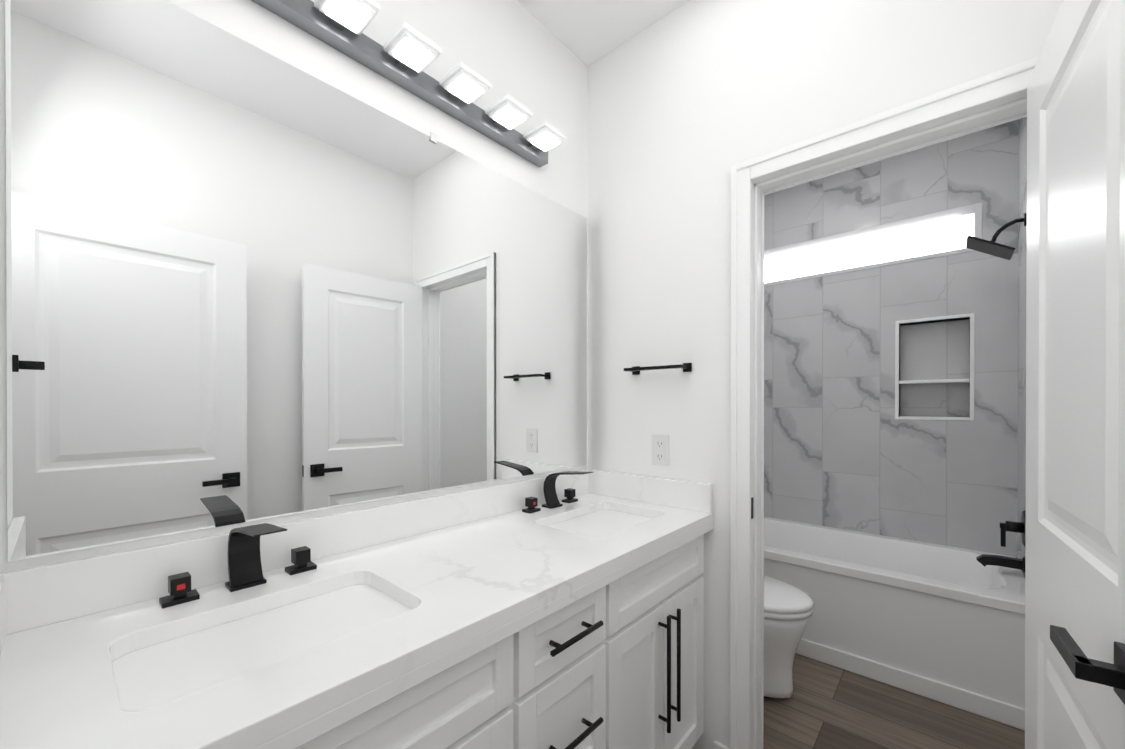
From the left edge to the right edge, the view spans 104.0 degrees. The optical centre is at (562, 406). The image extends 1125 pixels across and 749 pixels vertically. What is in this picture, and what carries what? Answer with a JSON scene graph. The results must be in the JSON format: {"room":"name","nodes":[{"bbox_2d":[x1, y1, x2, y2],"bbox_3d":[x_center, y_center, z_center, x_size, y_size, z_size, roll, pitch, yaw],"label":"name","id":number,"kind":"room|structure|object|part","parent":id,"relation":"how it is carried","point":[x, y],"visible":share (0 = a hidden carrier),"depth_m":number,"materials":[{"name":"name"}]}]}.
{"room":"bathroom","nodes":[
{"label":"bathroom","id":0,"kind":"room"},
{"bbox_2d":[0,0,587,571],"bbox_3d":[0.149,-0.101,2.024,0.100,2.740,3.405,0,0,41],"label":"wall","id":1,"kind":"structure","parent":0,"point":[516,50],"depth_m":1.37,"materials":[{"name":"paint"}]},
{"bbox_2d":[0,573,7,660],"bbox_3d":[-0.714,0.324,0.532,0.535,0.100,0.020,0,0,41],"label":"backsplash","id":2,"kind":"structure","parent":1,"relation":"attached to","point":[3,576],"depth_m":0.69,"materials":[{"name":"white stone"}]},
{"bbox_2d":[0,477,543,632],"bbox_3d":[-0.406,0.321,1.301,0.020,0.100,1.582,0,0,41],"label":"backsplash","id":3,"kind":"structure","parent":1,"relation":"attached to","point":[45,594],"depth_m":0.90,"materials":[{"name":"white stone"}]},
{"bbox_2d":[5,0,586,561],"bbox_3d":[-0.407,-0.284,1.306,0.010,1.078,1.549,0,0,41],"label":"mirror","id":4,"kind":"object","parent":1,"relation":"attached to","point":[247,282],"visible":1,"depth_m":0.97,"materials":[{"name":"clear glass"}]},
{"bbox_2d":[252,0,566,166],"bbox_3d":[-0.357,-0.937,1.247,0.160,0.054,1.000,0,0,41],"label":"sconce","id":5,"kind":"object","parent":1,"relation":"attached to","point":[405,55],"visible":1,"depth_m":1.20,"materials":[{"name":"white glass"}]},
{"bbox_2d":[517,0,689,65],"bbox_3d":[0.376,-1.518,1.104,1.650,0.100,4.480,0,0,41],"label":"ceiling","id":6,"kind":"structure","parent":0,"point":[588,32],"depth_m":1.67,"materials":[{"name":"paint"}]},
{"bbox_2d":[588,0,1057,748],"bbox_3d":[0.659,-0.100,1.499,1.360,2.740,0.120,0,0,41],"label":"wall","id":7,"kind":"structure","parent":0,"point":[665,123],"depth_m":1.55,"materials":[{"name":"paint"}]},
{"bbox_2d":[596,470,712,512],"bbox_3d":[0.318,0.320,1.704,0.535,0.100,0.020,0,0,41],"label":"backsplash","id":8,"kind":"structure","parent":7,"relation":"attached to","point":[661,491],"depth_m":1.66,"materials":[{"name":"white stone"}]},
{"bbox_2d":[624,363,691,374],"bbox_3d":[0.349,-0.142,1.639,0.248,0.032,0.075,0,0,41],"label":"towel rail","id":9,"kind":"object","parent":7,"relation":"attached to","point":[685,367],"visible":1,"depth_m":1.59,"materials":[{"name":"black metal"}]},
{"bbox_2d":[652,434,668,465],"bbox_3d":[0.371,0.165,1.667,0.072,0.116,0.008,0,0,41],"label":"electrical outlet","id":10,"kind":"object","parent":7,"relation":"attached to","point":[660,449],"visible":1,"depth_m":1.66,"materials":[{"name":"white plastic"}]},
{"bbox_2d":[714,741,729,748],"bbox_3d":[0.442,1.217,1.792,0.592,0.105,0.026,0,0,41],"label":"baseboard","id":11,"kind":"structure","parent":7,"relation":"attached to","point":[717,745],"depth_m":1.51,"materials":[{"name":"paint"}]},
{"bbox_2d":[730,57,1038,748],"bbox_3d":[0.907,0.233,1.282,0.772,2.076,0.164,0,0,41],"label":"door frame","id":12,"kind":"structure","parent":7,"relation":"attached to","point":[999,97],"depth_m":1.39,"materials":[{"name":"paint"}]},
{"bbox_2d":[751,497,752,518],"bbox_3d":[0.633,0.341,1.470,0.002,0.070,0.028,0,0,41],"label":"strike plate","id":13,"kind":"object","parent":12,"relation":"attached to","point":[752,508],"visible":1,"depth_m":1.47,"materials":[{"name":"black metal"}]},
{"bbox_2d":[1025,0,1124,748],"bbox_3d":[0.895,0.260,0.754,0.139,2.003,0.666,0,0,37],"label":"door","id":14,"kind":"structure","parent":7,"relation":"in","point":[1075,517],"depth_m":0.74,"materials":[{"name":"paint"}]},
{"bbox_3d":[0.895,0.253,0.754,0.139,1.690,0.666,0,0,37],"label":"handle","id":15,"kind":"part","parent":14,"relation":"part of","materials":[{"name":"black metal"}]},
{"bbox_2d":[764,120,1017,557],"bbox_3d":[1.823,-0.104,2.752,1.650,2.740,0.100,0,0,41],"label":"wall","id":16,"kind":"structure","parent":0,"point":[844,449],"depth_m":2.58,"materials":[{"name":"stone"}]},
{"bbox_2d":[764,202,981,285],"bbox_3d":[1.812,-0.959,2.755,1.185,0.250,0.106,0,0,41],"label":"window","id":17,"kind":"structure","parent":16,"relation":"in","point":[937,234],"depth_m":2.65,"materials":[{"name":"white glass"}]},
{"bbox_2d":[895,313,974,420],"bbox_3d":[2.106,-0.213,2.494,0.339,0.576,0.094,0,0,41],"label":"trim","id":18,"kind":"structure","parent":16,"relation":"attached to","point":[970,381],"depth_m":2.45,"materials":[{"name":"paint"}]},
{"bbox_2d":[763,653,1024,748],"bbox_3d":[0.376,1.322,1.114,1.650,0.100,4.480,0,0,41],"label":"floor","id":19,"kind":"structure","parent":0,"point":[825,706],"depth_m":1.77,"materials":[{"name":"brown wood"}]},
{"bbox_2d":[232,517,713,748],"bbox_3d":[-0.200,0.837,1.121,0.570,0.870,1.582,0,0,41],"label":"bathroom vanity","id":20,"kind":"object","parent":19,"relation":"on","point":[561,610],"depth_m":0.98,"materials":[{"name":"paint"}]},
{"bbox_2d":[0,493,713,748],"bbox_3d":[-0.204,0.388,1.124,0.558,0.032,1.582,0,0,41],"label":"countertop","id":21,"kind":"structure","parent":20,"relation":"on","point":[54,694],"depth_m":0.73,"materials":[{"name":"white stone"}]},
{"bbox_2d":[156,522,319,616],"bbox_3d":[-0.608,0.301,0.870,0.195,0.142,0.264,0,0,41],"label":"faucet","id":22,"kind":"object","parent":21,"relation":"on","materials":[{"name":"black metal"}]},
{"bbox_2d":[104,573,419,720],"bbox_3d":[-0.492,0.468,0.769,0.340,0.150,0.480,0,0,41],"label":"sink","id":23,"kind":"object","parent":21,"relation":"in","point":[152,670],"depth_m":0.75,"materials":[{"name":"white ceramic"}]},
{"bbox_2d":[520,469,595,516],"bbox_3d":[0.017,0.299,1.579,0.195,0.142,0.264,0,0,41],"label":"faucet","id":24,"kind":"object","parent":21,"relation":"on","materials":[{"name":"black metal"}]},
{"bbox_2d":[536,505,659,536],"bbox_3d":[0.133,0.465,1.478,0.340,0.150,0.480,0,0,41],"label":"sink","id":25,"kind":"object","parent":21,"relation":"in","point":[607,519],"depth_m":1.54,"materials":[{"name":"white ceramic"}]},
{"bbox_2d":[764,576,813,697],"bbox_3d":[0.766,0.868,2.075,0.743,0.799,0.424,0,0,41],"label":"toilet","id":26,"kind":"object","parent":19,"relation":"on","point":[788,610],"visible":0.17,"depth_m":1.85,"materials":[{"name":"white ceramic"}]},
{"bbox_3d":[0.799,1.070,2.046,0.623,0.398,0.364,0,0,41],"label":"bowl","id":27,"kind":"part","parent":26,"relation":"part of","materials":[{"name":"white ceramic"}]},
{"bbox_3d":[0.836,0.843,2.013,0.556,0.052,0.378,0,0,41],"label":"seat","id":28,"kind":"part","parent":26,"relation":"part of","materials":[{"name":"white ceramic"}]},
{"bbox_2d":[764,517,1024,730],"bbox_3d":[1.542,1.017,2.437,1.421,0.500,0.746,0,0,41],"label":"bathtub","id":29,"kind":"object","parent":19,"relation":"on","point":[944,624],"visible":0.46,"depth_m":2.01,"materials":[{"name":"white ceramic"}]},
{"bbox_3d":[0.957,-0.096,0.597,0.100,2.740,4.480,0,0,41],"label":"wall","id":30,"kind":"structure","parent":0,"visible":0},
{"bbox_2d":[1017,117,1026,575],"bbox_3d":[2.072,-0.101,1.947,0.012,2.740,0.780,0,0,41],"label":"wall tile","id":31,"kind":"structure","parent":30,"relation":"attached to","point":[1022,258],"depth_m":2.11,"materials":[{"name":"stone"}]},
{"bbox_2d":[966,213,1026,259],"bbox_3d":[2.011,-0.779,2.038,0.199,0.180,0.180,0,0,41],"label":"shower head","id":32,"kind":"object","parent":31,"relation":"attached to","point":[992,247],"visible":0.96,"depth_m":2.02},
{"bbox_2d":[976,554,1024,572],"bbox_3d":[2.025,0.714,2.031,0.161,0.068,0.068,0,0,41],"label":"tub spout","id":33,"kind":"object","parent":31,"relation":"attached to","point":[984,560],"visible":0.96,"depth_m":2.02,"materials":[{"name":"black metal"}]},
{"bbox_2d":[1000,511,1025,546],"bbox_3d":[2.055,0.557,2.004,0.083,0.173,0.156,0,0,41],"label":"tub valve","id":34,"kind":"object","parent":31,"relation":"attached to","point":[1016,527],"visible":0.83,"depth_m":2.00,"materials":[{"name":"black metal"}]}
]}

